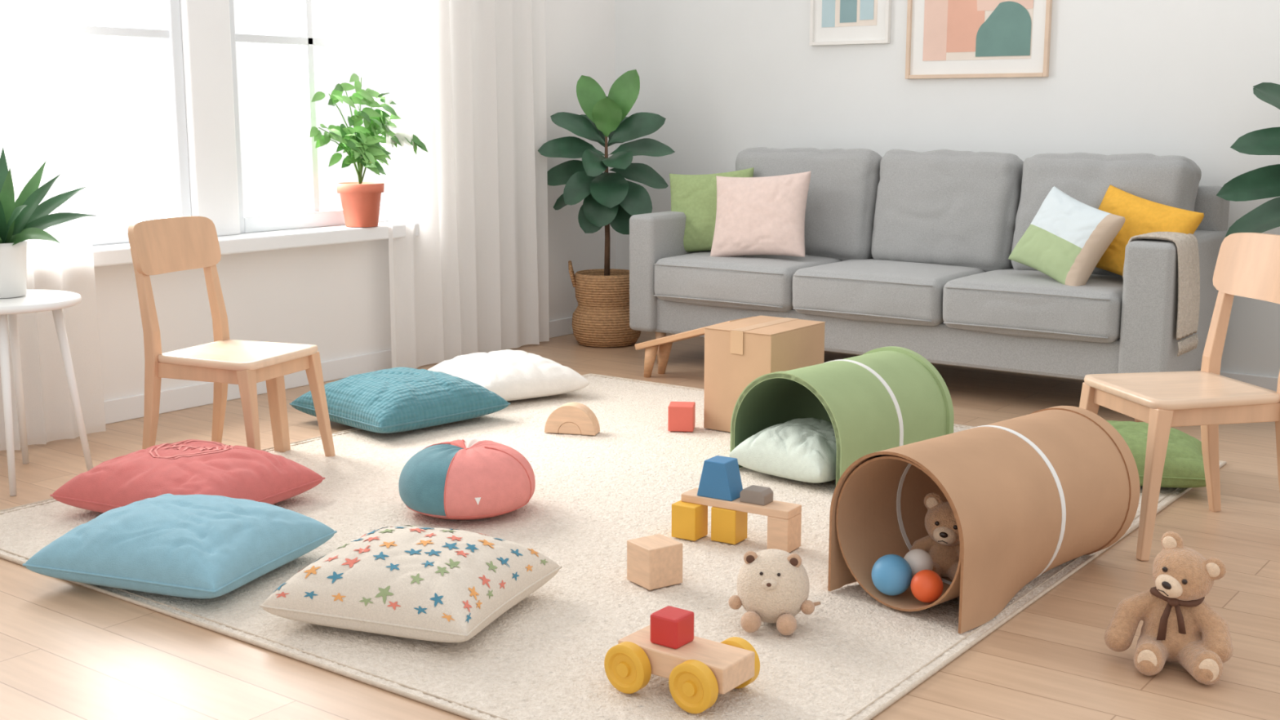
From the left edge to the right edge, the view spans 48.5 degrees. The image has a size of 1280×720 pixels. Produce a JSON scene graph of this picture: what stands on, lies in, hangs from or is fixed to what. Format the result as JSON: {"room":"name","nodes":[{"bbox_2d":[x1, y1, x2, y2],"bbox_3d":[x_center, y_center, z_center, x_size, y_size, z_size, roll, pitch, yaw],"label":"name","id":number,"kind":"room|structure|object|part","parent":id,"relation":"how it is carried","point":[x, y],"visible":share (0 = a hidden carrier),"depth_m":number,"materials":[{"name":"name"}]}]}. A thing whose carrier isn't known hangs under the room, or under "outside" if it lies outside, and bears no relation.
{"room":"living room","nodes":[
{"label":"living room","id":0,"kind":"room"},
{"bbox_2d":[93,0,615,400],"bbox_3d":[-2.740,-0.856,5.342,0.200,2.450,8.400,7,12,36],"label":"wall","id":1,"kind":"structure","parent":0,"point":[333,298],"depth_m":6.92,"materials":[{"name":"paint"}]},
{"bbox_2d":[179,0,239,235],"bbox_3d":[-1.966,-1.407,6.325,0.170,1.703,0.230,7,12,36],"label":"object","id":2,"kind":"structure","parent":1,"relation":"attached to","point":[205,24],"depth_m":6.32,"materials":[{"name":"white paint"}]},
{"bbox_2d":[228,0,244,233],"bbox_3d":[-1.877,-1.426,6.435,0.080,1.703,0.055,7,12,36],"label":"frame","id":3,"kind":"object","parent":1,"relation":"attached to","point":[231,2],"visible":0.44,"depth_m":6.47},
{"bbox_2d":[92,221,419,266],"bbox_3d":[-2.096,-0.482,6.174,0.330,0.067,2.840,7,12,36],"label":"windowsill","id":4,"kind":"structure","parent":1,"relation":"attached to","point":[117,254],"depth_m":6.54,"materials":[{"name":"white paint"}]},
{"bbox_2d":[91,223,130,245],"bbox_3d":[-2.473,-0.487,5.787,0.080,0.075,1.370,7,12,36],"label":"frame","id":5,"kind":"object","parent":4,"relation":"on","point":[115,233],"visible":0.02,"depth_m":6.02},
{"bbox_2d":[159,0,191,217],"bbox_3d":[-2.047,-1.387,6.210,0.080,1.703,0.055,7,12,36],"label":"frame","id":6,"kind":"object","parent":4,"relation":"on","point":[169,10],"visible":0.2,"depth_m":6.24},
{"bbox_2d":[244,206,387,233],"bbox_3d":[-1.592,-0.690,6.952,0.080,0.075,0.900,7,12,36],"label":"frame","id":7,"kind":"object","parent":4,"relation":"on","point":[323,218],"visible":0.56,"depth_m":6.82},
{"bbox_2d":[309,73,427,226],"bbox_3d":[-1.343,-1.014,6.888,0.288,0.735,0.720,7,12,36],"label":"windowsill plant","id":8,"kind":"object","parent":4,"relation":"on","point":[360,200],"visible":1,"depth_m":6.85,"materials":[{"name":"green plant"}]},
{"bbox_3d":[-1.434,-0.962,6.804,0.010,0.304,0.271,6,12,31],"label":"stem","id":9,"kind":"part","parent":8,"relation":"part of","materials":[{"name":"green plant"}]},
{"bbox_3d":[-1.417,-1.046,6.830,0.010,0.460,0.185,7,12,36],"label":"stem","id":10,"kind":"part","parent":8,"relation":"part of","materials":[{"name":"green plant"}]},
{"bbox_3d":[-1.427,-0.943,6.805,0.010,0.265,0.267,5,11,28],"label":"stem","id":11,"kind":"part","parent":8,"relation":"part of","materials":[{"name":"green plant"}]},
{"bbox_3d":[-1.384,-1.070,6.850,0.010,0.498,0.112,4,11,22],"label":"stem","id":12,"kind":"part","parent":8,"relation":"part of","materials":[{"name":"green plant"}]},
{"bbox_3d":[-1.365,-0.759,6.952,0.230,0.212,0.230,7,12,36],"label":"terracotta pot","id":13,"kind":"part","parent":8,"relation":"part of","materials":[{"name":"orange ceramic"}]},
{"bbox_3d":[-1.353,-0.937,6.884,0.010,0.225,0.085,-3,10,-17],"label":"stem","id":14,"kind":"part","parent":8,"relation":"part of","materials":[{"name":"green plant"}]},
{"bbox_2d":[371,0,387,207],"bbox_3d":[-1.306,-1.558,7.189,0.080,1.703,0.055,7,12,36],"label":"frame","id":15,"kind":"object","parent":4,"relation":"on","point":[376,5],"visible":0.18,"depth_m":7.17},
{"bbox_2d":[235,33,381,48],"bbox_3d":[-1.590,-1.526,6.805,0.045,0.037,0.910,7,12,36],"label":"muntin","id":16,"kind":"object","parent":1,"relation":"attached to","point":[239,37],"visible":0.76,"depth_m":6.76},
{"bbox_2d":[300,0,319,211],"bbox_3d":[-1.593,-1.501,6.805,0.045,1.583,0.036,7,12,36],"label":"window frame","id":17,"kind":"object","parent":1,"relation":"attached to","point":[305,5],"visible":1,"depth_m":6.84,"materials":[{"name":"white wood"}]},
{"bbox_2d":[103,316,573,424],"bbox_3d":[-2.653,0.312,5.480,0.018,0.100,8.400,7,12,36],"label":"baseboard","id":18,"kind":"structure","parent":1,"relation":"attached to","point":[130,407],"depth_m":6.52,"materials":[{"name":"white paint"}]},
{"bbox_2d":[382,0,549,368],"bbox_3d":[-0.881,-1.273,7.407,0.057,2.538,1.220,7,12,36],"label":"window curtain","id":19,"kind":"object","parent":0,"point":[467,78],"visible":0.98,"depth_m":7.44,"materials":[{"name":"fabric"}]},
{"bbox_2d":[0,330,1279,719],"bbox_3d":[0.338,0.773,3.424,7.730,0.100,8.600,7,12,36],"label":"floor","id":20,"kind":"structure","parent":0,"point":[69,651],"depth_m":3.55,"materials":[{"name":"brown wood"}]},
{"bbox_2d":[0,289,93,496],"bbox_3d":[-2.232,0.105,5.056,0.496,0.657,0.496,7,12,36],"label":"side table","id":21,"kind":"object","parent":20,"relation":"on","point":[35,300],"visible":0.93,"depth_m":5.05,"materials":[{"name":"white paint"}]},
{"bbox_3d":[-2.167,0.149,4.875,0.034,0.633,0.107,-4,11,-22],"label":"leg","id":22,"kind":"part","parent":21,"relation":"part of","materials":[{"name":"white paint"}]},
{"bbox_3d":[-2.296,0.085,5.241,0.034,0.633,0.107,-4,11,-22],"label":"leg","id":23,"kind":"part","parent":21,"relation":"part of","materials":[{"name":"white paint"}]},
{"bbox_2d":[0,147,96,298],"bbox_3d":[-2.253,-0.486,5.020,0.669,0.520,0.634,7,12,36],"label":"plant","id":24,"kind":"object","parent":21,"relation":"on","point":[22,220],"visible":1,"depth_m":4.97,"materials":[{"name":"green plant"}]},
{"bbox_3d":[-2.251,-0.321,5.015,0.176,0.195,0.176,7,12,36],"label":"pot","id":25,"kind":"part","parent":24,"relation":"part of","materials":[{"name":"white ceramic"}]},
{"bbox_3d":[-2.044,0.107,5.116,0.108,0.633,0.033,-3,10,-14],"label":"leg","id":26,"kind":"part","parent":21,"relation":"part of","materials":[{"name":"white paint"}]},
{"bbox_2d":[127,216,335,456],"bbox_3d":[-1.517,-0.059,5.254,0.573,0.914,0.479,4,11,22],"label":"wooden chair","id":27,"kind":"object","parent":20,"relation":"on","point":[159,246],"visible":0.91,"depth_m":5.23,"materials":[{"name":"brown wood"}]},
{"bbox_3d":[-1.793,-0.027,5.166,0.107,0.880,0.052,4,11,22],"label":"leg","id":28,"kind":"part","parent":27,"relation":"part of","materials":[{"name":"brown wood"}]},
{"bbox_3d":[-1.740,-0.428,5.280,0.093,0.196,0.443,4,11,22],"label":"backrest","id":29,"kind":"part","parent":27,"relation":"part of","materials":[{"name":"brown wood"}]},
{"bbox_3d":[-1.648,-0.086,5.507,0.107,0.880,0.052,4,11,22],"label":"leg","id":30,"kind":"part","parent":27,"relation":"part of","materials":[{"name":"brown wood"}]},
{"bbox_3d":[-1.483,-0.021,5.242,0.433,0.029,0.442,4,11,22],"label":"seat","id":31,"kind":"part","parent":27,"relation":"part of","materials":[{"name":"brown wood"}]},
{"bbox_3d":[-1.373,0.236,5.019,0.089,0.413,0.070,4,11,22],"label":"leg","id":32,"kind":"part","parent":27,"relation":"part of","materials":[{"name":"brown wood"}]},
{"bbox_3d":[-1.394,0.176,5.460,0.054,0.380,0.084,4,11,22],"label":"leg","id":33,"kind":"part","parent":27,"relation":"part of","materials":[{"name":"brown wood"}]},
{"bbox_3d":[-1.218,0.172,5.384,0.089,0.413,0.070,4,11,22],"label":"leg","id":34,"kind":"part","parent":27,"relation":"part of","materials":[{"name":"brown wood"}]},
{"bbox_2d":[537,69,674,346],"bbox_3d":[-0.176,-0.848,7.970,0.644,1.531,0.600,7,12,36],"label":"potted plant","id":35,"kind":"object","parent":20,"relation":"on","point":[601,317],"visible":0.94,"depth_m":7.88,"materials":[{"name":"plant"}]},
{"bbox_3d":[-0.381,-0.489,8.033,0.049,0.147,0.120,0,10,0],"label":"handle","id":36,"kind":"part","parent":35,"relation":"part of","materials":[{"name":"brown wicker"}]},
{"bbox_2d":[571,268,640,346],"bbox_3d":[-0.188,-0.295,8.067,0.400,0.408,0.400,7,12,36],"label":"woven basket","id":37,"kind":"object","parent":20,"relation":"on","point":[601,317],"depth_m":7.91,"materials":[{"name":"brown wicker"}]},
{"bbox_2d":[0,373,1226,719],"bbox_3d":[-0.030,0.459,4.894,3.055,0.012,3.360,7,12,36],"label":"area rug","id":38,"kind":"object","parent":20,"relation":"on","point":[855,655],"visible":0.34,"depth_m":3.85,"materials":[{"name":"beige carpet"}]},
{"bbox_2d":[22,493,337,598],"bbox_3d":[-1.293,0.501,4.034,0.635,0.197,0.575,4,11,20],"label":"pillow","id":39,"kind":"object","parent":38,"relation":"on","point":[192,546],"visible":1,"depth_m":3.86,"materials":[{"name":"blue fabric"}]},
{"bbox_2d":[49,439,324,512],"bbox_3d":[-1.487,0.385,4.693,0.655,0.199,0.575,5,11,26],"label":"pillow","id":40,"kind":"object","parent":38,"relation":"on","point":[188,466],"visible":0.74,"depth_m":4.56,"materials":[{"name":"pink fabric"}]},
{"bbox_2d":[288,367,510,433],"bbox_3d":[-1.020,0.151,6.027,0.665,0.200,0.665,10,14,44],"label":"pillow","id":41,"kind":"object","parent":38,"relation":"on","point":[395,399],"visible":0.99,"depth_m":5.85,"materials":[{"name":"teal fabric"}]},
{"bbox_2d":[259,524,562,642],"bbox_3d":[-0.584,0.557,3.710,0.585,0.197,0.555,4,11,20],"label":"pillow","id":42,"kind":"object","parent":38,"relation":"on","point":[414,582],"visible":1,"depth_m":3.54,"materials":[{"name":"beige fabric"}]},
{"bbox_2d":[398,439,535,519],"bbox_3d":[-0.565,0.385,4.649,0.444,0.221,0.446,7,12,36],"label":"round cushion","id":43,"kind":"object","parent":38,"relation":"on","point":[462,479],"visible":1,"depth_m":4.49,"materials":[{"name":"pink fabric"}]},
{"bbox_2d":[427,349,589,400],"bbox_3d":[-0.631,0.061,6.591,0.570,0.185,0.600,-6,12,-33],"label":"pillow","id":44,"kind":"object","parent":38,"relation":"on","point":[511,375],"visible":0.73,"depth_m":6.42,"materials":[{"name":"white fabric"}]},
{"bbox_2d":[544,402,599,435],"bbox_3d":[-0.277,0.236,5.796,0.216,0.118,0.075,3,10,14],"label":"block","id":45,"kind":"object","parent":38,"relation":"on","point":[571,418],"visible":1,"depth_m":5.76,"materials":[{"name":"brown wood"}]},
{"bbox_2d":[626,533,682,590],"bbox_3d":[0.041,0.560,3.950,0.113,0.115,0.113,-7,12,-34],"label":"block","id":46,"kind":"object","parent":38,"relation":"on","point":[654,562],"visible":1,"depth_m":3.91,"materials":[{"name":"brown wood"}]},
{"bbox_2d":[667,401,695,431],"bbox_3d":[0.172,0.233,5.855,0.104,0.105,0.104,1,10,7],"label":"block","id":47,"kind":"object","parent":38,"relation":"on","point":[681,415],"visible":1,"depth_m":5.80,"materials":[{"name":"red wood"}]},
{"bbox_2d":[604,605,759,713],"bbox_3d":[0.099,0.660,3.206,0.301,0.175,0.212,7,12,36],"label":"toy car","id":48,"kind":"object","parent":38,"relation":"on","point":[697,669],"visible":1,"depth_m":3.17,"materials":[{"name":"brown wood"}]},
{"bbox_2d":[671,455,801,552],"bbox_3d":[0.291,0.432,4.304,0.380,0.245,0.130,6,12,32],"label":"building block","id":49,"kind":"object","parent":38,"relation":"on","point":[720,486],"visible":0.98,"depth_m":4.30,"materials":[{"name":"brown wood"}]},
{"bbox_2d":[703,315,825,432],"bbox_3d":[0.520,0.061,5.916,0.320,0.423,0.438,7,12,36],"label":"cardboard box","id":50,"kind":"object","parent":38,"relation":"on","point":[738,353],"visible":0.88,"depth_m":5.78,"materials":[{"name":"brown cardboard"}]},
{"bbox_2d":[728,548,820,635],"bbox_3d":[0.340,0.579,3.616,0.227,0.191,0.209,2,10,12],"label":"plush bear","id":51,"kind":"object","parent":38,"relation":"on","point":[773,586],"visible":1,"depth_m":3.56,"materials":[{"name":"beige fabric"}]},
{"bbox_2d":[728,417,836,483],"bbox_3d":[0.612,0.314,5.129,0.410,0.184,0.420,9,14,43],"label":"pillow","id":52,"kind":"object","parent":38,"relation":"on","point":[800,449],"visible":0.71,"depth_m":5.01,"materials":[{"name":"white fabric"}]},
{"bbox_2d":[729,346,954,485],"bbox_3d":[0.752,0.189,5.256,0.512,0.398,0.705,9,14,43],"label":"tunnel","id":53,"kind":"object","parent":38,"relation":"on","point":[882,398],"visible":0.79,"depth_m":5.16,"materials":[{"name":"green fabric"}]},
{"bbox_2d":[827,405,1140,633],"bbox_3d":[0.972,0.398,3.958,0.840,0.430,0.445,-9,13,-41],"label":"tunnel","id":54,"kind":"object","parent":38,"relation":"on","point":[1033,494],"visible":0.96,"depth_m":3.84,"materials":[{"name":"brown fabric"}]},
{"bbox_2d":[871,554,912,595],"bbox_3d":[0.669,0.571,3.775,0.107,0.110,0.107,7,12,36],"label":"ball","id":55,"kind":"object","parent":54,"relation":"in","point":[891,574],"visible":1,"depth_m":3.74,"materials":[{"name":"blue plastic"}]},
{"bbox_2d":[903,548,933,578],"bbox_3d":[0.748,0.550,3.822,0.082,0.084,0.082,7,12,36],"label":"ball","id":56,"kind":"object","parent":54,"relation":"in","point":[918,559],"visible":0.56,"depth_m":3.79,"materials":[{"name":"white plastic"}]},
{"bbox_2d":[910,569,943,602],"bbox_3d":[0.748,0.590,3.704,0.084,0.086,0.084,7,12,36],"label":"ball","id":57,"kind":"object","parent":54,"relation":"in","point":[926,585],"visible":1,"depth_m":3.67,"materials":[{"name":"orange plastic"}]},
{"bbox_2d":[910,493,959,580],"bbox_3d":[0.832,0.488,3.900,0.200,0.237,0.156,4,11,22],"label":"teddy bear","id":58,"kind":"object","parent":54,"relation":"in","point":[942,543],"visible":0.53,"depth_m":3.89},
{"bbox_2d":[1106,420,1206,488],"bbox_3d":[1.717,0.323,5.113,0.645,0.177,0.526,3,10,16],"label":"pillow","id":59,"kind":"object","parent":38,"relation":"on","point":[1184,467],"visible":0.41,"depth_m":4.88,"materials":[{"name":"green fabric"}]},
{"bbox_2d":[634,316,752,377],"bbox_3d":[0.264,-0.060,6.931,0.598,0.342,0.200,8,13,40],"label":"bench","id":60,"kind":"object","parent":20,"relation":"on","point":[651,347],"visible":0.58,"depth_m":7.02,"materials":[{"name":"brown wood"}]},
{"bbox_3d":[0.054,0.004,7.050,0.081,0.174,0.068,7,12,36],"label":"leg","id":61,"kind":"part","parent":60,"relation":"part of","materials":[{"name":"brown wood"}]},
{"bbox_3d":[0.125,-0.013,7.145,0.081,0.174,0.068,7,12,36],"label":"leg","id":62,"kind":"part","parent":60,"relation":"part of","materials":[{"name":"brown wood"}]},
{"bbox_2d":[629,146,1229,422],"bbox_3d":[1.304,-0.455,6.911,2.768,1.120,0.958,7,12,36],"label":"sofa","id":63,"kind":"object","parent":20,"relation":"on","point":[907,249],"visible":0.87,"depth_m":6.65,"materials":[{"name":"grey fabric"}]},
{"bbox_3d":[0.108,-0.070,7.439,0.060,0.180,0.060,7,12,36],"label":"leg","id":64,"kind":"part","parent":63,"relation":"part of","materials":[{"name":"brown wood"}]},
{"bbox_3d":[0.261,-0.505,7.691,0.168,0.612,0.880,7,12,36],"label":"arm","id":65,"kind":"part","parent":63,"relation":"part of","materials":[{"name":"grey fabric"}]},
{"bbox_2d":[669,167,753,252],"bbox_3d":[0.370,-0.782,7.503,0.515,0.471,0.197,4,11,23],"label":"throw pillow","id":66,"kind":"object","parent":63,"relation":"on","point":[695,196],"visible":0.48,"depth_m":7.47,"materials":[{"name":"green fabric"}]},
{"bbox_2d":[654,250,841,311],"bbox_3d":[0.590,-0.419,7.317,0.823,0.251,0.730,7,12,36],"label":"seat cushion","id":67,"kind":"object","parent":63,"relation":"on","point":[697,281],"depth_m":7.06,"materials":[{"name":"grey fabric"}]},
{"bbox_2d":[710,170,811,257],"bbox_3d":[0.605,-0.728,7.169,0.547,0.452,0.214,5,11,27],"label":"throw pillow","id":68,"kind":"object","parent":63,"relation":"on","point":[765,215],"visible":0.99,"depth_m":7.09,"materials":[{"name":"pink fabric"}]},
{"bbox_2d":[735,146,882,261],"bbox_3d":[0.860,-0.811,7.435,0.865,0.595,0.298,7,1,36],"label":"cushion","id":69,"kind":"object","parent":63,"relation":"on","point":[844,184],"depth_m":7.20,"materials":[{"name":"grey fabric"}]},
{"bbox_3d":[1.310,-0.166,6.969,2.740,0.190,0.820,7,12,36],"label":"rail","id":70,"kind":"part","parent":63,"relation":"part of","materials":[{"name":"grey fabric"}]},
{"bbox_2d":[792,258,985,325],"bbox_3d":[1.232,-0.337,6.846,0.774,0.254,0.724,7,12,36],"label":"seat cushion","id":71,"kind":"object","parent":63,"relation":"on","point":[842,291],"depth_m":6.60,"materials":[{"name":"grey fabric"}]},
{"bbox_2d":[871,149,1023,271],"bbox_3d":[1.506,-0.727,6.967,0.746,0.606,0.299,7,1,36],"label":"cushion","id":72,"kind":"object","parent":63,"relation":"on","point":[941,207],"depth_m":6.83,"materials":[{"name":"grey fabric"}]},
{"bbox_3d":[1.537,-0.518,7.217,2.720,0.800,0.180,7,12,36],"label":"frame","id":73,"kind":"part","parent":63,"relation":"part of","materials":[{"name":"grey fabric"}]},
{"bbox_2d":[942,268,1123,342],"bbox_3d":[1.861,-0.256,6.384,0.793,0.253,0.726,7,12,36],"label":"seat cushion","id":74,"kind":"object","parent":63,"relation":"on","point":[1004,305],"depth_m":6.12,"materials":[{"name":"grey fabric"}]},
{"bbox_2d":[1008,186,1125,286],"bbox_3d":[1.858,-0.529,6.205,0.233,0.442,0.519,-5,11,-25],"label":"throw pillow","id":75,"kind":"object","parent":63,"relation":"on","point":[1067,237],"visible":0.98,"depth_m":6.11,"materials":[{"name":"fabric"}]},
{"bbox_2d":[1010,152,1201,276],"bbox_3d":[2.118,-0.648,6.510,0.813,0.599,0.295,7,1,36],"label":"cushion","id":76,"kind":"object","parent":63,"relation":"on","point":[1173,181],"depth_m":6.41,"materials":[{"name":"grey fabric"}]},
{"bbox_2d":[1095,184,1204,275],"bbox_3d":[2.146,-0.532,6.164,0.223,0.433,0.574,-6,11,-29],"label":"throw pillow","id":77,"kind":"object","parent":63,"relation":"on","point":[1142,215],"visible":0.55,"depth_m":6.11,"materials":[{"name":"yellow fabric"}]},
{"bbox_2d":[1122,231,1199,356],"bbox_3d":[2.183,-0.285,5.940,0.252,0.490,0.294,7,12,36],"label":"throw blanket","id":78,"kind":"object","parent":63,"relation":"on","point":[1188,269],"visible":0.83,"depth_m":5.86,"materials":[{"name":"beige fabric"}]},
{"bbox_3d":[2.330,-0.240,6.172,0.208,0.612,0.880,7,12,36],"label":"arm","id":79,"kind":"part","parent":63,"relation":"part of","materials":[{"name":"grey fabric"}]},
{"bbox_2d":[1104,531,1233,684],"bbox_3d":[1.248,0.571,3.344,0.287,0.319,0.212,5,11,28],"label":"teddy bear","id":80,"kind":"object","parent":20,"relation":"on","point":[1180,626],"visible":1,"depth_m":3.32},
{"bbox_2d":[1079,232,1279,560],"bbox_3d":[1.702,0.087,4.379,0.579,0.928,0.476,-2,10,-12],"label":"wooden chair","id":81,"kind":"object","parent":20,"relation":"on","point":[1247,265],"visible":0.94,"depth_m":4.37,"materials":[{"name":"brown wood"}]},
{"bbox_3d":[1.420,0.295,4.563,0.090,0.453,0.070,-2,10,-12],"label":"leg","id":82,"kind":"part","parent":81,"relation":"part of","materials":[{"name":"brown wood"}]},
{"bbox_3d":[1.506,0.364,4.173,0.090,0.453,0.070,-2,10,-12],"label":"leg","id":83,"kind":"part","parent":81,"relation":"part of","materials":[{"name":"brown wood"}]},
{"bbox_3d":[1.664,0.090,4.371,0.437,0.029,0.446,-2,10,-12],"label":"seat","id":84,"kind":"part","parent":81,"relation":"part of","materials":[{"name":"brown wood"}]},
{"bbox_3d":[1.877,0.063,4.610,0.108,0.894,0.052,-2,10,-12],"label":"leg","id":85,"kind":"part","parent":81,"relation":"part of","materials":[{"name":"brown wood"}]},
{"bbox_3d":[1.938,-0.282,4.367,0.094,0.198,0.447,-2,10,-12],"label":"backrest","id":86,"kind":"part","parent":81,"relation":"part of","materials":[{"name":"brown wood"}]},
{"bbox_3d":[1.958,0.127,4.246,0.108,0.894,0.052,-2,10,-12],"label":"leg","id":87,"kind":"part","parent":81,"relation":"part of","materials":[{"name":"brown wood"}]},
{"bbox_2d":[1216,82,1279,239],"bbox_3d":[2.822,-0.559,5.841,0.771,1.692,0.719,7,12,36],"label":"plant","id":88,"kind":"object","parent":20,"relation":"on","point":[1261,183],"visible":0.95,"depth_m":5.86,"materials":[{"name":"green plant"}]},
{"bbox_2d":[614,0,1279,377],"bbox_3d":[2.848,-1.234,6.492,7.730,2.800,0.200,7,12,36],"label":"wall","id":89,"kind":"structure","parent":0,"point":[726,78],"depth_m":7.22,"materials":[{"name":"paint"}]},
{"bbox_2d":[809,0,891,45],"bbox_3d":[1.116,-2.001,7.523,0.470,0.645,0.030,7,12,36],"label":"framed picture","id":90,"kind":"object","parent":89,"relation":"attached to","point":[832,22],"visible":1,"depth_m":7.56,"materials":[{"name":"paper"}]},
{"bbox_3d":[0.935,-2.024,7.656,0.018,0.645,0.030,7,12,36],"label":"frame","id":91,"kind":"part","parent":90,"relation":"part of","materials":[{"name":"white wood"}]},
{"bbox_3d":[1.116,-1.692,7.577,0.434,0.018,0.030,7,12,36],"label":"frame","id":92,"kind":"part","parent":90,"relation":"part of","materials":[{"name":"white wood"}]},
{"bbox_3d":[1.297,-1.978,7.390,0.018,0.645,0.030,7,12,36],"label":"frame","id":93,"kind":"part","parent":90,"relation":"part of","materials":[{"name":"white wood"}]},
{"bbox_2d":[905,0,1052,79],"bbox_3d":[1.693,-1.885,7.107,0.760,0.930,0.030,7,12,36],"label":"framed picture","id":94,"kind":"object","parent":89,"relation":"attached to","point":[945,38],"visible":1,"depth_m":7.15,"materials":[{"name":"paper"}]},
{"bbox_3d":[1.397,-1.923,7.325,0.020,0.930,0.030,7,12,36],"label":"frame","id":95,"kind":"part","parent":94,"relation":"part of","materials":[{"name":"brown wood"}]},
{"bbox_3d":[1.693,-1.437,7.185,0.720,0.020,0.030,7,12,36],"label":"frame","id":96,"kind":"part","parent":94,"relation":"part of","materials":[{"name":"brown wood"}]},
{"bbox_3d":[1.990,-1.847,6.889,0.020,0.930,0.030,7,12,36],"label":"frame","id":97,"kind":"part","parent":94,"relation":"part of","materials":[{"name":"brown wood"}]},
{"bbox_2d":[1219,371,1278,391],"bbox_3d":[2.872,0.122,6.573,7.510,0.100,0.018,7,12,36],"label":"baseboard","id":98,"kind":"structure","parent":89,"relation":"attached to","point":[1270,383],"depth_m":6.57,"materials":[{"name":"white paint"}]},
{"bbox_3d":[-2.740,-2.235,5.102,0.200,0.350,8.400,7,12,36],"label":"wall","id":99,"kind":"structure","parent":0,"visible":0},
{"bbox_3d":[-1.874,-2.306,5.827,0.024,0.024,4.800,7,12,36],"label":"curtain rod","id":100,"kind":"object","parent":99,"relation":"attached to","visible":0},
{"bbox_2d":[0,0,106,450],"bbox_3d":[-2.650,-0.851,4.989,0.059,2.538,1.550,7,12,36],"label":"window curtain","id":101,"kind":"object","parent":100,"relation":"hanging from","point":[42,115],"visible":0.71,"depth_m":5.54,"materials":[{"name":"white fabric"}]},
{"bbox_3d":[-2.899,-1.190,5.084,0.080,1.703,0.055,7,12,36],"label":"frame","id":102,"kind":"object","parent":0,"visible":0},
{"bbox_2d":[76,25,169,38],"bbox_3d":[-2.471,-1.323,5.640,0.045,0.037,1.380,7,12,36],"label":"muntin","id":103,"kind":"object","parent":102,"relation":"attached to","point":[81,29],"visible":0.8,"depth_m":5.99,"materials":[{"name":"white wood"}]}
]}

